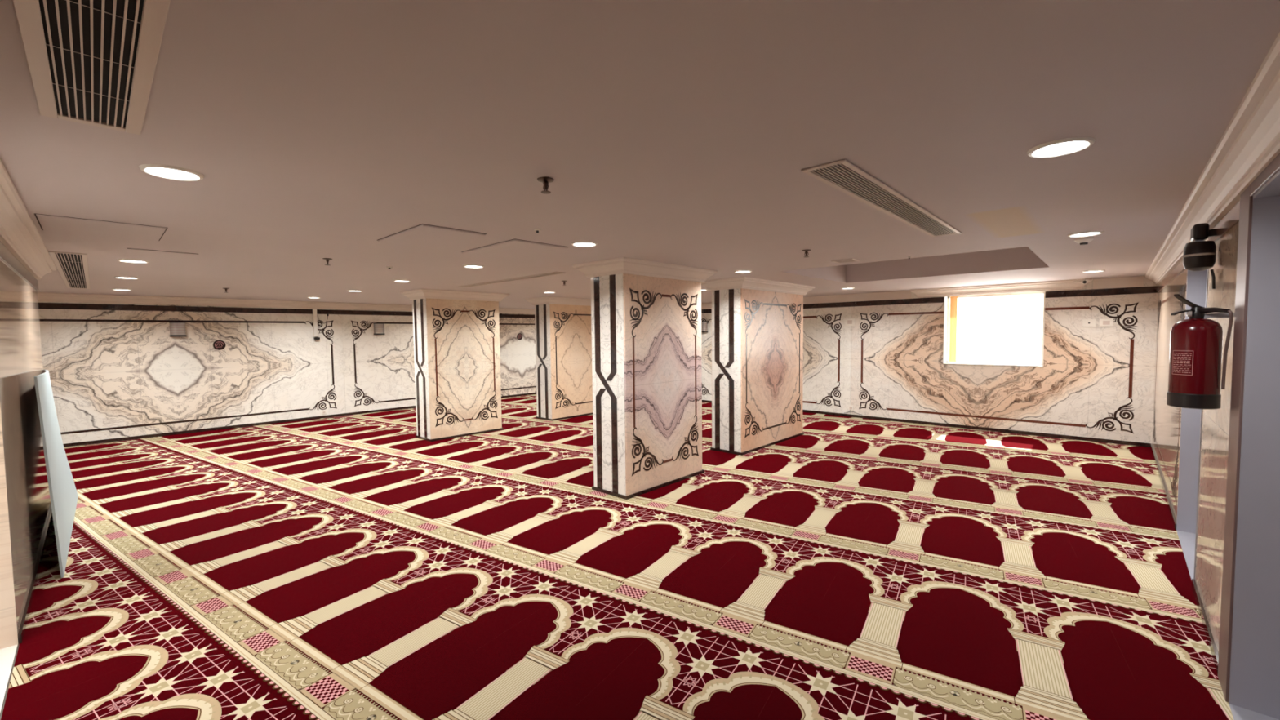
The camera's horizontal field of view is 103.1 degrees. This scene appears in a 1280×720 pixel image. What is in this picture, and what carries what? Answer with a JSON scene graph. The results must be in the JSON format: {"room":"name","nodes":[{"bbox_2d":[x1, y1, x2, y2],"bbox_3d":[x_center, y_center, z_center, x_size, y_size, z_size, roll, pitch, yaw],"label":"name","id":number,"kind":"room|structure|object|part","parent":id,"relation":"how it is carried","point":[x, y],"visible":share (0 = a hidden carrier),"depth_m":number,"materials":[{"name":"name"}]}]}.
{"room":"mosque","nodes":[
{"label":"mosque","id":0,"kind":"room"},
{"bbox_2d":[0,644,19,719],"bbox_3d":[-1.365,1.274,6.005,12.104,0.124,11.439,2,4,43],"label":"floor","id":1,"kind":"structure","parent":0,"point":[7,655],"depth_m":2.33,"materials":[{"name":"white stone"}]},
{"bbox_2d":[0,394,1233,719],"bbox_3d":[-1.059,1.190,6.417,11.376,0.003,10.306,2,4,43],"label":"carpet","id":2,"kind":"object","parent":1,"relation":"on","point":[358,566],"visible":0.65,"depth_m":3.05,"materials":[{"name":"red carpet"}]},
{"bbox_2d":[33,369,78,577],"bbox_3d":[-4.597,0.709,3.972,2.440,1.278,0.189,2,4,43],"label":"board","id":3,"kind":"object","parent":2,"relation":"on","point":[64,495],"visible":1,"depth_m":3.52,"materials":[{"name":"white plastic"}]},
{"bbox_2d":[400,288,509,441],"bbox_3d":[-2.784,0.058,7.814,0.715,2.165,1.400,2,4,43],"label":"marble column","id":4,"kind":"structure","parent":2,"relation":"on","point":[456,333],"depth_m":7.54,"materials":[{"name":"stone"}]},
{"bbox_3d":[-2.772,1.119,7.868,0.499,0.031,1.184,2,4,43],"label":"skirting","id":5,"kind":"part","parent":4,"relation":"part of","materials":[{"name":"stone"}]},
{"bbox_2d":[524,296,592,421],"bbox_3d":[-1.148,-0.053,9.649,0.700,2.165,1.920,2,4,43],"label":"marble column","id":6,"kind":"structure","parent":2,"relation":"on","point":[562,325],"depth_m":9.12,"materials":[{"name":"stone"}]},
{"bbox_3d":[-1.136,1.009,9.702,0.484,0.031,1.704,2,4,43],"label":"skirting","id":7,"kind":"part","parent":6,"relation":"part of","materials":[{"name":"stone"}]},
{"bbox_2d":[572,257,717,499],"bbox_3d":[0.100,0.158,5.158,0.690,2.165,1.410,2,4,43],"label":"marble column","id":8,"kind":"structure","parent":2,"relation":"on","point":[646,315],"depth_m":4.82,"materials":[{"name":"stone"}]},
{"bbox_3d":[0.112,1.220,5.211,0.474,0.031,1.194,2,4,43],"label":"skirting","id":9,"kind":"part","parent":8,"relation":"part of","materials":[{"name":"stone"}]},
{"bbox_2d":[701,276,814,455],"bbox_3d":[1.649,0.050,6.972,0.685,2.165,1.920,2,4,43],"label":"marble column","id":10,"kind":"structure","parent":2,"relation":"on","point":[757,324],"depth_m":6.48,"materials":[{"name":"stone"}]},
{"bbox_3d":[1.661,1.111,7.025,0.469,0.031,1.704,2,4,43],"label":"skirting","id":11,"kind":"part","parent":10,"relation":"part of","materials":[{"name":"stone"}]},
{"bbox_2d":[0,240,51,648],"bbox_3d":[-2.489,0.410,1.715,7.903,2.265,0.280,2,4,43],"label":"wall","id":12,"kind":"structure","parent":0,"point":[25,505],"depth_m":2.92,"materials":[{"name":"stone"}]},
{"bbox_2d":[17,392,1218,674],"bbox_3d":[-1.133,1.163,6.483,11.182,0.046,10.313,2,4,43],"label":"baseboard","id":13,"kind":"structure","parent":12,"relation":"attached to","point":[1213,649],"depth_m":7.13,"materials":[{"name":"stone"}]},
{"bbox_2d":[38,301,536,444],"bbox_3d":[-5.324,0.009,10.366,0.302,2.265,10.964,2,4,43],"label":"wall","id":14,"kind":"structure","parent":0,"point":[113,374],"depth_m":8.46,"materials":[{"name":"stone"}]},
{"bbox_2d":[168,321,186,336],"bbox_3d":[-7.258,-0.484,7.990,0.088,0.230,0.200,2,4,43],"label":"vent","id":15,"kind":"object","parent":14,"relation":"attached to","point":[176,328],"visible":1,"depth_m":7.96,"materials":[{"name":"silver metal"}]},
{"bbox_2d":[213,340,226,350],"bbox_3d":[-6.941,-0.247,8.393,0.014,0.164,0.164,2,4,43],"label":"round sign","id":16,"kind":"object","parent":14,"relation":"attached to","point":[217,344],"visible":1,"depth_m":8.39,"materials":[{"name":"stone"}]},
{"bbox_2d":[312,308,328,340],"bbox_3d":[-5.909,-0.657,9.436,0.100,0.580,0.265,2,4,43],"label":"wall bracket","id":17,"kind":"object","parent":14,"relation":"attached to","point":[315,317],"visible":1,"depth_m":9.35,"materials":[{"name":"white plastic"}]},
{"bbox_2d":[320,410,326,414],"bbox_3d":[-5.924,0.981,9.531,0.012,0.070,0.090,2,4,43],"label":"wall socket","id":18,"kind":"object","parent":14,"relation":"attached to","point":[322,412],"visible":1,"depth_m":9.52,"materials":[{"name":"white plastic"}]},
{"bbox_2d":[373,323,384,334],"bbox_3d":[-5.211,-0.622,10.179,0.088,0.230,0.200,2,4,43],"label":"vent","id":19,"kind":"object","parent":14,"relation":"attached to","point":[379,328],"visible":1,"depth_m":10.14,"materials":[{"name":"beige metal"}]},
{"bbox_2d":[516,333,522,339],"bbox_3d":[-2.984,-0.579,12.622,0.014,0.164,0.164,2,4,43],"label":"round sign","id":20,"kind":"object","parent":14,"relation":"attached to","point":[519,336],"visible":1,"depth_m":12.61,"materials":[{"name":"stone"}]},
{"bbox_2d":[0,0,1279,309],"bbox_3d":[-1.452,-1.191,5.817,12.104,0.500,12.114,2,4,43],"label":"ceiling","id":21,"kind":"structure","parent":0,"point":[680,132],"depth_m":1.72,"materials":[{"name":"paint"}]},
{"bbox_2d":[48,251,90,288],"bbox_3d":[-5.673,-0.853,5.105,3.760,0.008,0.195,2,4,43],"label":"ceiling vent","id":22,"kind":"object","parent":21,"relation":"in","point":[73,268],"visible":1,"depth_m":4.64,"materials":[{"name":"white metal"}]},
{"bbox_2d":[12,0,170,134],"bbox_3d":[-1.186,-0.703,1.100,1.340,0.008,0.210,2,4,43],"label":"ceiling vent","id":23,"kind":"object","parent":21,"relation":"in","point":[90,46],"visible":1,"depth_m":1.18,"materials":[{"name":"white metal"}]},
{"bbox_2d":[34,213,168,241],"bbox_3d":[-3.187,-0.777,3.029,0.582,0.007,0.512,2,4,43],"label":"access hatch","id":24,"kind":"object","parent":21,"relation":"attached to","point":[48,223],"visible":1,"depth_m":2.98,"materials":[{"name":"paint"}]},
{"bbox_2d":[111,288,131,290],"bbox_3d":[-6.768,-0.917,6.642,0.192,0.010,0.192,2,4,43],"label":"recessed light","id":25,"kind":"object","parent":21,"relation":"in","point":[112,289],"visible":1,"depth_m":6.64,"materials":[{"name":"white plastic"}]},
{"bbox_2d":[114,275,139,279],"bbox_3d":[-5.429,-0.869,5.380,0.192,0.010,0.192,2,4,43],"label":"recessed light","id":26,"kind":"object","parent":21,"relation":"in","point":[117,277],"visible":1,"depth_m":5.38,"materials":[{"name":"white plastic"}]},
{"bbox_2d":[117,258,149,262],"bbox_3d":[-4.237,-0.826,4.254,0.192,0.010,0.192,2,4,43],"label":"recessed light","id":27,"kind":"object","parent":21,"relation":"in","point":[129,260],"visible":1,"depth_m":4.23,"materials":[{"name":"white plastic"}]},
{"bbox_2d":[127,248,198,254],"bbox_3d":[-3.568,-0.815,3.814,0.010,0.002,0.390,2,4,43],"label":"trim","id":28,"kind":"structure","parent":21,"relation":"attached to","point":[127,248],"depth_m":3.80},
{"bbox_2d":[138,164,204,181],"bbox_3d":[-1.854,-0.741,2.017,0.192,0.010,0.192,2,4,43],"label":"recessed light","id":29,"kind":"object","parent":21,"relation":"in","point":[167,171],"visible":1,"depth_m":2.01,"materials":[{"name":"white plastic"}]},
{"bbox_2d":[322,257,332,265],"bbox_3d":[-2.617,-0.820,4.261,0.072,0.057,0.072,2,4,43],"label":"sprinkler","id":30,"kind":"object","parent":21,"relation":"attached to","point":[326,259],"visible":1,"depth_m":4.25,"materials":[{"name":"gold metal"}]},
{"bbox_2d":[346,289,362,292],"bbox_3d":[-4.035,-0.976,7.194,0.192,0.010,0.192,2,4,43],"label":"recessed light","id":31,"kind":"object","parent":21,"relation":"in","point":[356,291],"visible":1,"depth_m":7.17,"materials":[{"name":"white plastic"}]},
{"bbox_2d":[392,280,410,282],"bbox_3d":[-2.805,-0.930,5.992,0.192,0.010,0.192,2,4,43],"label":"recessed light","id":32,"kind":"object","parent":21,"relation":"in","point":[398,281],"visible":1,"depth_m":6.00,"materials":[{"name":"white plastic"}]},
{"bbox_2d":[377,223,486,248],"bbox_3d":[-1.395,-0.814,3.386,0.712,0.011,0.422,2,4,43],"label":"access hatch","id":33,"kind":"object","parent":21,"relation":"attached to","point":[423,235],"visible":1,"depth_m":3.32,"materials":[{"name":"paint"}]},
{"bbox_2d":[462,264,484,268],"bbox_3d":[-1.576,-0.885,4.818,0.192,0.010,0.192,2,4,43],"label":"recessed light","id":34,"kind":"object","parent":21,"relation":"in","point":[473,266],"visible":1,"depth_m":4.81,"materials":[{"name":"white plastic"}]},
{"bbox_2d":[457,271,565,287],"bbox_3d":[-1.605,-0.948,6.075,2.120,0.008,0.120,2,4,43],"label":"ceiling vent","id":35,"kind":"object","parent":21,"relation":"in","point":[553,273],"visible":1,"depth_m":5.94,"materials":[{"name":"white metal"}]},
{"bbox_2d":[461,239,568,258],"bbox_3d":[-0.971,-0.845,3.913,0.752,0.011,0.472,2,4,43],"label":"access hatch","id":36,"kind":"object","parent":21,"relation":"attached to","point":[513,248],"visible":1,"depth_m":3.85,"materials":[{"name":"paint"}]},
{"bbox_2d":[533,228,540,233],"bbox_3d":[-0.642,-0.806,3.182,0.040,0.024,0.040,2,4,43],"label":"smoke detector","id":37,"kind":"object","parent":21,"relation":"attached to","point":[537,230],"visible":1,"depth_m":3.17,"materials":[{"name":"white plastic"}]},
{"bbox_2d":[537,177,554,194],"bbox_3d":[-0.401,-0.740,2.167,0.072,0.057,0.072,2,4,43],"label":"sprinkler","id":38,"kind":"object","parent":21,"relation":"attached to","point":[545,180],"visible":1,"depth_m":2.16,"materials":[{"name":"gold metal"}]},
{"bbox_2d":[571,240,597,246],"bbox_3d":[-0.405,-0.842,3.699,0.192,0.010,0.192,2,4,43],"label":"recessed light","id":39,"kind":"object","parent":21,"relation":"in","point":[582,243],"visible":1,"depth_m":3.68,"materials":[{"name":"white plastic"}]},
{"bbox_2d":[733,270,751,273],"bbox_3d":[1.105,-0.947,5.460,0.192,0.010,0.192,2,4,43],"label":"recessed light","id":40,"kind":"object","parent":21,"relation":"in","point":[738,271],"visible":1,"depth_m":5.43,"materials":[{"name":"white plastic"}]},
{"bbox_2d":[801,249,810,257],"bbox_3d":[1.343,-0.857,4.105,0.072,0.057,0.072,2,4,43],"label":"sprinkler","id":41,"kind":"object","parent":21,"relation":"attached to","point":[805,251],"visible":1,"depth_m":4.09,"materials":[{"name":"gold metal"}]},
{"bbox_2d":[831,258,860,263],"bbox_3d":[1.908,-0.920,4.724,0.200,0.008,0.180,2,4,43],"label":"ceiling vent","id":42,"kind":"object","parent":21,"relation":"in","point":[846,260],"visible":1,"depth_m":4.71,"materials":[{"name":"white metal"}]},
{"bbox_2d":[800,159,961,236],"bbox_3d":[1.414,-0.816,2.753,0.180,0.008,2.030,2,4,43],"label":"ceiling vent","id":43,"kind":"object","parent":21,"relation":"in","point":[843,175],"visible":1,"depth_m":2.46,"materials":[{"name":"white metal"}]},
{"bbox_2d":[1026,136,1095,157],"bbox_3d":[1.530,-0.771,1.853,0.192,0.010,0.192,2,4,43],"label":"recessed light","id":44,"kind":"object","parent":21,"relation":"in","point":[1073,144],"visible":1,"depth_m":1.84,"materials":[{"name":"white plastic"}]},
{"bbox_2d":[1074,236,1093,244],"bbox_3d":[3.235,-0.864,3.706,0.110,0.049,0.110,2,4,43],"label":"smoke detector","id":45,"kind":"object","parent":21,"relation":"attached to","point":[1085,240],"visible":1,"depth_m":3.68,"materials":[{"name":"white plastic"}]},
{"bbox_2d":[1067,230,1104,237],"bbox_3d":[3.089,-0.873,3.527,0.192,0.010,0.192,2,4,43],"label":"recessed light","id":46,"kind":"object","parent":21,"relation":"in","point":[1086,233],"visible":1,"depth_m":3.51,"materials":[{"name":"white plastic"}]},
{"bbox_2d":[1082,270,1104,272],"bbox_3d":[5.168,-1.010,5.795,0.192,0.010,0.192,2,4,43],"label":"recessed light","id":47,"kind":"object","parent":21,"relation":"in","point":[1089,271],"visible":1,"depth_m":5.79,"materials":[{"name":"white plastic"}]},
{"bbox_2d":[701,275,1157,444],"bbox_3d":[2.723,-0.070,10.116,11.804,2.265,0.362,2,4,43],"label":"wall","id":48,"kind":"structure","parent":0,"point":[1097,381],"depth_m":7.57,"materials":[{"name":"stone"}]},
{"bbox_2d":[0,241,1157,318],"bbox_3d":[-1.155,-0.795,6.385,11.182,0.085,10.313,2,4,43],"label":"trim","id":49,"kind":"structure","parent":48,"relation":"attached to","point":[6,255],"depth_m":7.90,"materials":[{"name":"paint"}]},
{"bbox_2d":[0,31,1279,314],"bbox_3d":[-1.156,-0.913,6.380,11.184,0.120,10.314,2,4,43],"label":"trim","id":50,"kind":"structure","parent":48,"relation":"attached to","point":[1250,142],"depth_m":2.42,"materials":[{"name":"paint"}]},
{"bbox_2d":[701,321,707,332],"bbox_3d":[1.364,-0.719,11.040,0.200,0.230,0.088,2,4,43],"label":"wall lantern","id":51,"kind":"object","parent":48,"relation":"attached to","point":[704,324],"visible":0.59,"depth_m":10.99,"materials":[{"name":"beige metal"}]},
{"bbox_2d":[845,318,854,325],"bbox_3d":[3.685,-0.664,8.925,0.160,0.130,0.012,2,4,43],"label":"wall socket","id":52,"kind":"object","parent":48,"relation":"attached to","point":[849,322],"visible":1,"depth_m":8.92,"materials":[{"name":"white plastic"}]},
{"bbox_2d":[848,404,853,410],"bbox_3d":[3.724,0.844,8.981,0.090,0.090,0.012,2,4,43],"label":"wall socket","id":53,"kind":"object","parent":48,"relation":"attached to","point":[851,407],"visible":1,"depth_m":8.98,"materials":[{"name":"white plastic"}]},
{"bbox_2d":[701,275,1143,309],"bbox_3d":[2.364,-1.133,10.137,10.914,0.133,0.005,2,4,43],"label":"trim","id":54,"kind":"structure","parent":48,"relation":"attached to","point":[1127,282],"depth_m":8.47,"materials":[{"name":"paint"}]},
{"bbox_2d":[942,291,1045,366],"bbox_3d":[5.271,-0.459,7.607,1.238,1.065,0.232,2,4,43],"label":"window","id":55,"kind":"structure","parent":48,"relation":"in","point":[946,299],"depth_m":7.79,"materials":[{"name":"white glass"}]},
{"bbox_2d":[948,296,957,361],"bbox_3d":[4.896,-0.481,7.951,0.100,1.025,0.020,2,4,43],"label":"curtain","id":56,"kind":"object","parent":55,"relation":"hanging from","point":[953,300],"visible":0.88,"depth_m":7.95,"materials":[{"name":"yellow fabric"}]},
{"bbox_2d":[909,278,1092,297],"bbox_3d":[5.154,-1.034,7.436,2.180,0.126,0.150,2,4,43],"label":"trim","id":57,"kind":"structure","parent":48,"relation":"attached to","point":[1073,284],"depth_m":7.33,"materials":[{"name":"paint"}]},
{"bbox_2d":[1081,278,1087,284],"bbox_3d":[5.805,-1.027,6.639,0.052,0.077,0.102,2,4,43],"label":"security camera","id":58,"kind":"object","parent":48,"relation":"attached to","point":[1084,282],"visible":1,"depth_m":6.61,"materials":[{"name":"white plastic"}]},
{"bbox_2d":[1082,319,1096,326],"bbox_3d":[5.988,-0.493,6.782,0.135,0.100,0.014,2,4,43],"label":"wall socket","id":59,"kind":"object","parent":48,"relation":"attached to","point":[1086,322],"visible":1,"depth_m":6.78,"materials":[{"name":"white plastic"}]},
{"bbox_2d":[1099,318,1113,326],"bbox_3d":[6.113,-0.488,6.666,0.135,0.100,0.012,2,4,43],"label":"wall socket","id":60,"kind":"object","parent":48,"relation":"attached to","point":[1103,322],"visible":1,"depth_m":6.66,"materials":[{"name":"white plastic"}]},
{"bbox_2d":[1151,200,1239,653],"bbox_3d":[3.376,0.297,2.644,0.602,2.265,9.689,2,4,43],"label":"wall","id":61,"kind":"structure","parent":0,"point":[1166,420],"depth_m":2.64,"materials":[{"name":"stone"}]},
{"bbox_2d":[1176,268,1208,579],"bbox_3d":[3.674,0.305,3.230,0.244,1.986,1.140,2,4,43],"label":"door","id":62,"kind":"structure","parent":61,"relation":"in","point":[1197,281],"depth_m":3.69,"materials":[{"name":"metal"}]},
{"bbox_3d":[3.670,1.293,3.293,0.204,0.007,1.140,2,4,43],"label":"sill","id":63,"kind":"part","parent":62,"relation":"part of","materials":[{"name":"metal"}]},
{"bbox_2d":[1156,200,1239,292],"bbox_3d":[3.245,-0.673,2.913,0.007,0.080,9.370,2,4,43],"label":"trim","id":64,"kind":"structure","parent":61,"relation":"attached to","point":[1231,219],"depth_m":2.50,"materials":[{"name":"brown stone"}]},
{"bbox_2d":[1166,293,1233,408],"bbox_3d":[2.530,-0.042,2.303,0.188,0.516,0.190,2,4,43],"label":"fire extinguisher","id":65,"kind":"object","parent":61,"relation":"attached to","point":[1196,342],"visible":1,"depth_m":2.26,"materials":[{"name":"red metal"}]},
{"bbox_3d":[2.490,-0.216,2.314,0.118,0.023,0.028,0,3,6],"label":"carry handle","id":66,"kind":"part","parent":65,"relation":"part of","materials":[{"name":"plastic"}]},
{"bbox_3d":[2.499,-0.263,2.310,0.118,0.074,0.032,0,3,6],"label":"lever","id":67,"kind":"part","parent":65,"relation":"part of","materials":[{"name":"plastic"}]},
{"bbox_3d":[2.530,-0.218,2.245,0.028,0.028,0.129,-1,3,-1],"label":"discharge spout","id":68,"kind":"part","parent":65,"relation":"part of","materials":[{"name":"plastic"}]},
{"bbox_2d":[1182,222,1217,288],"bbox_3d":[2.939,-0.538,2.673,0.122,0.340,0.140,2,4,43],"label":"security camera","id":69,"kind":"object","parent":61,"relation":"attached to","point":[1199,255],"visible":0.96,"depth_m":2.63,"materials":[{"name":"plastic"}]},
{"bbox_3d":[2.969,-0.659,2.638,0.035,0.035,0.040,2,4,43],"label":"wall arm","id":70,"kind":"part","parent":69,"relation":"part of","materials":[{"name":"plastic"}]},
{"bbox_2d":[1217,152,1279,719],"bbox_3d":[1.895,0.388,1.332,0.252,2.051,1.995,2,4,43],"label":"door","id":71,"kind":"structure","parent":61,"relation":"in","point":[1249,661],"depth_m":1.96,"materials":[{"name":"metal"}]},
{"bbox_3d":[1.855,1.411,1.352,0.204,0.007,1.680,2,4,43],"label":"sill","id":72,"kind":"part","parent":71,"relation":"part of","materials":[{"name":"metal"}]}
]}

